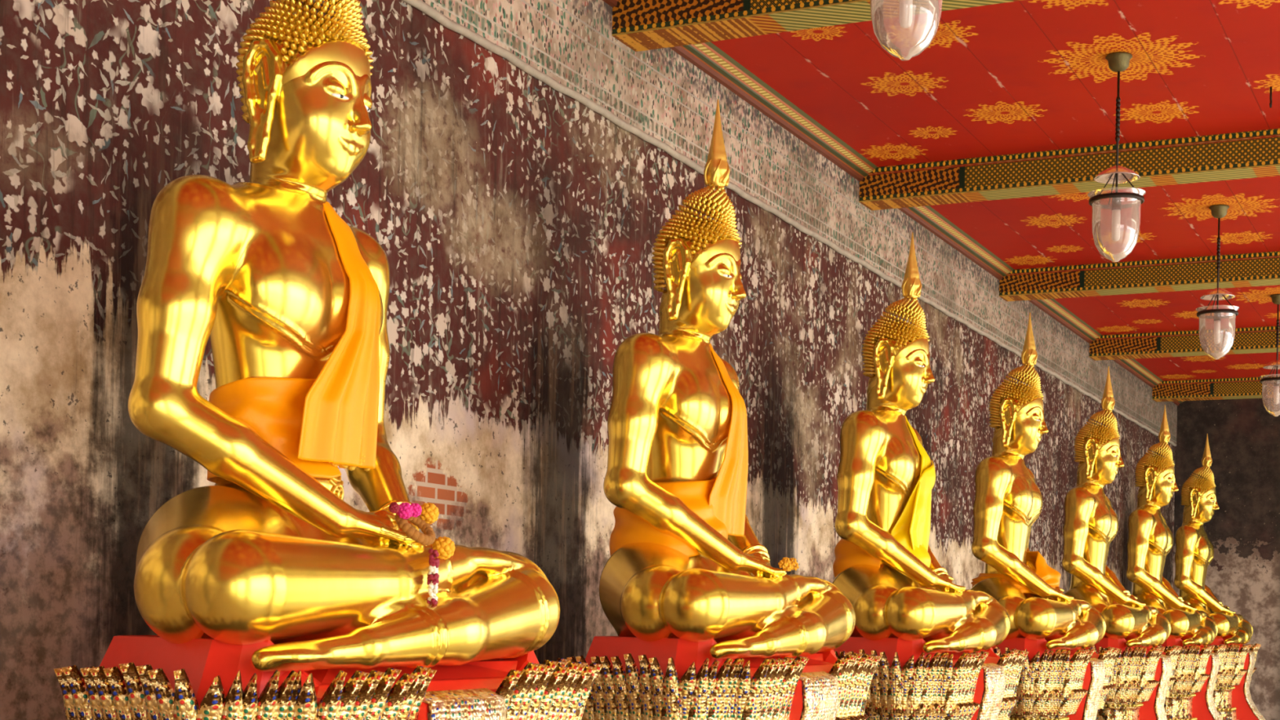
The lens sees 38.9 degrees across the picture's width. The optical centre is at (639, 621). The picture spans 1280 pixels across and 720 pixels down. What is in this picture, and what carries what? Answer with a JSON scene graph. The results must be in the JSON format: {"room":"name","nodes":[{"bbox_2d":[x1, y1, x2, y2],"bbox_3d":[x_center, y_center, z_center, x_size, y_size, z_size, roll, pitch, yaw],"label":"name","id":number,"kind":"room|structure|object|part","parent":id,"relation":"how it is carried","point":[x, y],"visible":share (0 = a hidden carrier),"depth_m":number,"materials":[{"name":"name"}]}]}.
{"room":"house of worship","nodes":[
{"label":"house of worship","id":0,"kind":"room"},
{"bbox_2d":[0,0,1175,719],"bbox_3d":[-0.584,-0.625,7.045,0.400,4.550,30.200,1,0,26],"label":"wall","id":1,"kind":"structure","parent":0,"point":[517,225],"depth_m":6.37,"materials":[{"name":"paint"}]},
{"bbox_2d":[401,0,1176,446],"bbox_3d":[-0.451,-2.088,6.772,0.032,0.044,29.801,1,0,26],"label":"trim","id":2,"kind":"structure","parent":1,"relation":"attached to","point":[420,5],"depth_m":7.98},
{"bbox_2d":[421,0,1177,444],"bbox_3d":[-0.438,-2.317,6.823,0.022,0.440,29.900,1,0,26],"label":"trim","id":3,"kind":"structure","parent":1,"relation":"attached to","point":[660,93],"depth_m":9.01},
{"bbox_2d":[602,0,1184,405],"bbox_3d":[-0.378,-2.570,6.796,0.122,0.072,29.900,1,0,26],"label":"trim","id":4,"kind":"structure","parent":1,"relation":"attached to","point":[708,57],"depth_m":9.79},
{"bbox_2d":[711,0,1279,381],"bbox_3d":[1.447,-2.624,6.091,4.624,0.100,30.200,1,0,26],"label":"ceiling","id":5,"kind":"structure","parent":0,"point":[1024,76],"depth_m":9.00,"materials":[{"name":"red paint"}]},
{"bbox_2d":[612,0,1022,51],"bbox_3d":[1.762,-2.475,6.696,4.074,0.187,0.249,1,0,26],"label":"ceiling beam","id":6,"kind":"structure","parent":5,"relation":"attached to","point":[641,25],"depth_m":7.30,"materials":[{"name":"gold metal"}]},
{"bbox_2d":[870,0,942,60],"bbox_3d":[0.787,-2.119,5.327,0.256,0.934,0.256,1,0,26],"label":"lamp","id":7,"kind":"object","parent":5,"relation":"hanging from","point":[876,6],"visible":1,"depth_m":5.30,"materials":[{"name":"clear glass"}]},
{"bbox_3d":[0.782,-1.816,5.327,0.038,0.140,0.038,1,0,26],"label":"bulb","id":8,"kind":"part","parent":7,"relation":"part of","materials":[{"name":"white glass"}]},
{"bbox_2d":[858,128,1279,210],"bbox_3d":[3.124,-2.451,9.549,4.074,0.187,0.249,1,0,26],"label":"ceiling beam","id":9,"kind":"structure","parent":5,"relation":"attached to","point":[1253,153],"depth_m":9.83,"materials":[{"name":"gold metal"}]},
{"bbox_2d":[1087,51,1146,262],"bbox_3d":[2.158,-2.094,8.197,0.256,0.934,0.256,1,0,26],"label":"hanging lamp","id":10,"kind":"object","parent":5,"relation":"hanging from","point":[1118,62],"visible":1,"depth_m":8.17,"materials":[{"name":"clear glass"}]},
{"bbox_2d":[1111,197,1120,210],"bbox_3d":[2.154,-1.891,8.197,0.044,0.060,0.044,1,0,26],"label":"socket","id":11,"kind":"object","parent":10,"relation":"attached to","point":[1116,202],"depth_m":8.18,"materials":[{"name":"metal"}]},
{"bbox_3d":[2.153,-1.792,8.197,0.038,0.140,0.038,1,0,26],"label":"bulb","id":12,"kind":"part","parent":10,"relation":"part of","materials":[{"name":"white glass"}]},
{"bbox_3d":[2.152,-1.782,8.197,0.256,0.309,0.256,1,0,26],"label":"lamp shade","id":13,"kind":"part","parent":10,"relation":"part of","materials":[{"name":"clear glass"}]},
{"bbox_3d":[2.180,-1.978,8.186,0.176,0.139,0.199,1,0,26],"label":"chain","id":14,"kind":"part","parent":10,"relation":"part of","materials":[{"name":"metal"}]},
{"bbox_3d":[2.160,-2.201,8.197,0.020,0.600,0.020,1,0,-42],"label":"rod","id":15,"kind":"part","parent":10,"relation":"part of","materials":[{"name":"metal"}]},
{"bbox_2d":[999,251,1279,301],"bbox_3d":[4.487,-2.427,12.402,4.074,0.187,0.249,1,0,26],"label":"ceiling beam","id":16,"kind":"structure","parent":5,"relation":"attached to","point":[1259,268],"depth_m":12.75,"materials":[{"name":"gold metal"}]},
{"bbox_2d":[1088,325,1279,360],"bbox_3d":[5.850,-2.403,15.256,4.074,0.187,0.249,1,0,26],"label":"ceiling beam","id":17,"kind":"structure","parent":5,"relation":"attached to","point":[1260,339],"depth_m":15.71,"materials":[{"name":"gold metal"}]},
{"bbox_2d":[1152,376,1279,401],"bbox_3d":[7.213,-2.378,18.109,4.074,0.187,0.249,1,0,26],"label":"ceiling beam","id":18,"kind":"structure","parent":5,"relation":"attached to","point":[1247,387],"depth_m":18.63,"materials":[{"name":"gold metal"}]},
{"bbox_2d":[1195,204,1239,359],"bbox_3d":[3.529,-2.070,11.066,0.256,0.934,0.256,1,0,26],"label":"lamp","id":19,"kind":"object","parent":5,"relation":"hanging from","point":[1220,211],"visible":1,"depth_m":11.04,"materials":[{"name":"clear glass"}]},
{"bbox_3d":[3.523,-1.767,11.066,0.038,0.140,0.038,1,0,26],"label":"bulb","id":20,"kind":"part","parent":19,"relation":"part of","materials":[{"name":"white glass"}]},
{"bbox_2d":[1213,312,1221,320],"bbox_3d":[3.525,-1.867,11.066,0.044,0.060,0.044,1,0,26],"label":"socket","id":21,"kind":"object","parent":19,"relation":"attached to","point":[1217,316],"depth_m":11.05,"materials":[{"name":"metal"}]},
{"bbox_3d":[3.523,-1.758,11.066,0.256,0.309,0.256,1,0,26],"label":"lamp shade","id":22,"kind":"part","parent":19,"relation":"part of","materials":[{"name":"clear glass"}]},
{"bbox_3d":[3.531,-2.177,11.066,0.020,0.600,0.020,1,0,3],"label":"rod","id":23,"kind":"part","parent":19,"relation":"part of","materials":[{"name":"metal"}]},
{"bbox_3d":[3.551,-1.954,11.056,0.176,0.139,0.199,1,0,26],"label":"chain","id":24,"kind":"part","parent":19,"relation":"part of","materials":[{"name":"metal"}]},
{"bbox_2d":[1259,293,1279,416],"bbox_3d":[4.899,-2.046,13.935,0.256,0.934,0.256,1,0,26],"label":"lamp","id":25,"kind":"object","parent":5,"relation":"hanging from","point":[1275,364],"visible":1,"depth_m":13.92,"materials":[{"name":"clear glass"}]},
{"bbox_3d":[4.894,-1.734,13.935,0.256,0.309,0.256,1,0,26],"label":"lamp shade","id":26,"kind":"part","parent":25,"relation":"part of","materials":[{"name":"clear glass"}]},
{"bbox_3d":[4.922,-1.930,13.925,0.176,0.139,0.199,1,0,26],"label":"chain","id":27,"kind":"part","parent":25,"relation":"part of","materials":[{"name":"metal"}]},
{"bbox_3d":[4.894,-1.743,13.935,0.038,0.140,0.038,1,0,26],"label":"bulb","id":28,"kind":"part","parent":25,"relation":"part of","materials":[{"name":"white glass"}]},
{"bbox_2d":[1273,379,1279,386],"bbox_3d":[4.896,-1.843,13.935,0.044,0.060,0.044,1,0,26],"label":"socket","id":29,"kind":"object","parent":25,"relation":"attached to","point":[1277,383],"depth_m":13.92,"materials":[{"name":"metal"}]},
{"bbox_3d":[4.901,-2.153,13.935,0.020,0.600,0.020,1,0,3],"label":"rod","id":30,"kind":"part","parent":25,"relation":"part of","materials":[{"name":"metal"}]},
{"bbox_2d":[1269,86,1271,107],"bbox_3d":[3.003,-2.497,8.629,0.010,0.100,0.031,1,0,26],"label":"ceiling hook","id":31,"kind":"object","parent":5,"relation":"attached to","point":[1270,93],"visible":1,"depth_m":8.62,"materials":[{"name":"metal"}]},
{"bbox_2d":[1173,397,1279,719],"bbox_3d":[7.944,-0.474,19.593,4.974,4.550,0.400,1,0,26],"label":"wall","id":32,"kind":"structure","parent":0,"point":[1243,573],"depth_m":19.98,"materials":[{"name":"paint"}]},
{"bbox_3d":[1.369,1.785,6.091,4.624,0.200,30.200,1,0,26],"label":"floor","id":33,"kind":"structure","parent":0,"visible":0},
{"bbox_3d":[0.293,1.322,6.448,1.740,0.688,29.870,1,0,26],"label":"bench","id":34,"kind":"object","parent":33,"relation":"on","visible":0},
{"bbox_2d":[53,635,603,719],"bbox_3d":[-0.610,0.500,4.363,0.887,0.920,1.622,1,0,26],"label":"pedestal","id":35,"kind":"object","parent":34,"relation":"on","point":[138,677],"visible":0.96,"depth_m":3.87,"materials":[{"name":"red paint"}]},
{"bbox_2d":[128,0,559,671],"bbox_3d":[-0.703,-0.898,4.373,0.726,2.003,1.330,1,0,31],"label":"statue","id":36,"kind":"object","parent":35,"relation":"on","point":[291,299],"visible":0.97,"depth_m":4.18,"materials":[{"name":"gold metal"}]},
{"bbox_3d":[-0.835,-0.719,4.398,0.320,0.680,0.332,1,0,26],"label":"sash","id":37,"kind":"part","parent":36,"relation":"part of","materials":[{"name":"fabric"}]},
{"bbox_2d":[388,502,455,604],"bbox_3d":[-0.513,-0.153,4.225,0.094,0.257,0.201,1,0,26],"label":"flower garland","id":38,"kind":"object","parent":36,"relation":"hanging from","point":[422,516],"visible":0.98,"depth_m":4.21,"materials":[{"name":"multicoloured plant"}]},
{"bbox_2d":[566,635,881,719],"bbox_3d":[0.413,0.518,6.505,0.887,0.920,1.622,1,0,26],"label":"pedestal","id":39,"kind":"object","parent":34,"relation":"on","point":[668,678],"visible":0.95,"depth_m":5.96,"materials":[{"name":"gold metal"}]},
{"bbox_3d":[0.319,0.141,6.551,0.624,0.170,1.404,1,0,26],"label":"red seat","id":40,"kind":"part","parent":39,"relation":"part of","materials":[{"name":"paint"}]},
{"bbox_2d":[599,99,855,658],"bbox_3d":[0.323,-0.880,6.517,0.728,2.003,1.328,1,0,32],"label":"statue","id":41,"kind":"object","parent":39,"relation":"on","point":[686,562],"visible":0.98,"depth_m":6.31,"materials":[{"name":"gold metal"}]},
{"bbox_3d":[0.195,-0.677,6.562,0.312,0.723,0.320,1,0,26],"label":"sash","id":42,"kind":"part","parent":41,"relation":"part of","materials":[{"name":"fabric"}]},
{"bbox_2d":[777,556,799,571],"bbox_3d":[0.521,-0.203,6.412,0.050,0.052,0.126,1,0,26],"label":"marigold garland","id":43,"kind":"object","parent":41,"relation":"on","point":[788,565],"visible":1,"depth_m":6.38,"materials":[{"name":"orange plant"}]},
{"bbox_2d":[833,636,1029,719],"bbox_3d":[1.436,0.536,8.647,0.887,0.920,1.622,1,0,26],"label":"pedestal","id":44,"kind":"object","parent":34,"relation":"on","point":[908,682],"visible":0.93,"depth_m":8.06,"materials":[{"name":"gold metal"}]},
{"bbox_3d":[1.342,0.160,8.693,0.624,0.170,1.404,1,0,26],"label":"red seat","id":45,"kind":"part","parent":44,"relation":"part of","materials":[{"name":"paint"}]},
{"bbox_2d":[831,232,1010,653],"bbox_3d":[1.339,-0.862,8.666,0.750,2.003,1.326,1,0,33],"label":"statue","id":46,"kind":"object","parent":44,"relation":"on","point":[885,564],"visible":0.96,"depth_m":8.46,"materials":[{"name":"gold metal"}]},
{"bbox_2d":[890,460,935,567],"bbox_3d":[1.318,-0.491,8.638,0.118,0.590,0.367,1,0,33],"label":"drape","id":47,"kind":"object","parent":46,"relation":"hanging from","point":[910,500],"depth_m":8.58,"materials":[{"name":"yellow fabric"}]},
{"bbox_3d":[1.218,-0.618,8.704,0.313,0.804,0.339,1,0,26],"label":"sash","id":48,"kind":"part","parent":46,"relation":"part of","materials":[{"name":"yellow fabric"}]},
{"bbox_2d":[991,637,1119,719],"bbox_3d":[2.459,0.554,10.789,0.887,0.920,1.622,1,0,26],"label":"pedestal","id":49,"kind":"object","parent":34,"relation":"on","point":[1062,684],"visible":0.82,"depth_m":10.21,"materials":[{"name":"gold metal"}]},
{"bbox_2d":[969,312,1106,649],"bbox_3d":[2.368,-0.844,10.799,0.727,2.003,1.329,1,0,32],"label":"statue","id":50,"kind":"object","parent":49,"relation":"on","point":[1008,500],"visible":0.96,"depth_m":10.60,"materials":[{"name":"gold metal"}]},
{"bbox_3d":[2.365,0.178,10.835,0.624,0.170,1.404,1,0,26],"label":"red seat","id":51,"kind":"part","parent":49,"relation":"part of","materials":[{"name":"paint"}]},
{"bbox_2d":[1093,637,1182,719],"bbox_3d":[3.483,0.572,12.931,0.887,0.920,1.622,1,0,26],"label":"pedestal","id":52,"kind":"object","parent":34,"relation":"on","point":[1142,678],"visible":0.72,"depth_m":12.41,"materials":[{"name":"gold"}]},
{"bbox_2d":[1062,366,1170,647],"bbox_3d":[3.390,-0.826,12.940,0.726,2.003,1.330,1,0,31],"label":"statue","id":53,"kind":"object","parent":52,"relation":"on","point":[1091,524],"visible":0.92,"depth_m":12.74,"materials":[{"name":"gold metal"}]},
{"bbox_3d":[3.388,0.196,12.977,0.624,0.170,1.404,1,0,26],"label":"red seat","id":54,"kind":"part","parent":52,"relation":"part of","materials":[{"name":"paint"}]},
{"bbox_2d":[1159,638,1226,719],"bbox_3d":[4.506,0.591,15.072,0.887,0.920,1.622,1,0,26],"label":"pedestal","id":55,"kind":"object","parent":34,"relation":"on","point":[1197,674],"visible":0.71,"depth_m":14.60,"materials":[{"name":"gold"}]},
{"bbox_2d":[1125,404,1217,645],"bbox_3d":[4.413,-0.808,15.082,0.726,2.003,1.330,1,0,31],"label":"statue","id":56,"kind":"object","parent":55,"relation":"on","point":[1150,540],"visible":0.91,"depth_m":14.90,"materials":[{"name":"gold metal"}]},
{"bbox_3d":[4.411,0.214,15.119,0.624,0.170,1.404,1,0,26],"label":"red seat","id":57,"kind":"part","parent":55,"relation":"part of","materials":[{"name":"paint"}]},
{"bbox_2d":[1207,638,1266,719],"bbox_3d":[5.529,0.609,17.214,0.887,0.920,1.622,1,0,26],"label":"pedestal","id":58,"kind":"object","parent":34,"relation":"on","point":[1233,700],"visible":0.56,"depth_m":16.77,"materials":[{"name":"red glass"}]},
{"bbox_2d":[1173,435,1253,644],"bbox_3d":[5.436,-0.790,17.224,0.726,2.003,1.330,1,0,31],"label":"statue","id":59,"kind":"object","parent":58,"relation":"on","point":[1194,552],"visible":0.91,"depth_m":17.05,"materials":[{"name":"gold metal"}]},
{"bbox_3d":[5.434,0.232,17.261,0.624,0.170,1.404,1,0,26],"label":"red seat","id":60,"kind":"part","parent":58,"relation":"part of","materials":[{"name":"paint"}]}
]}

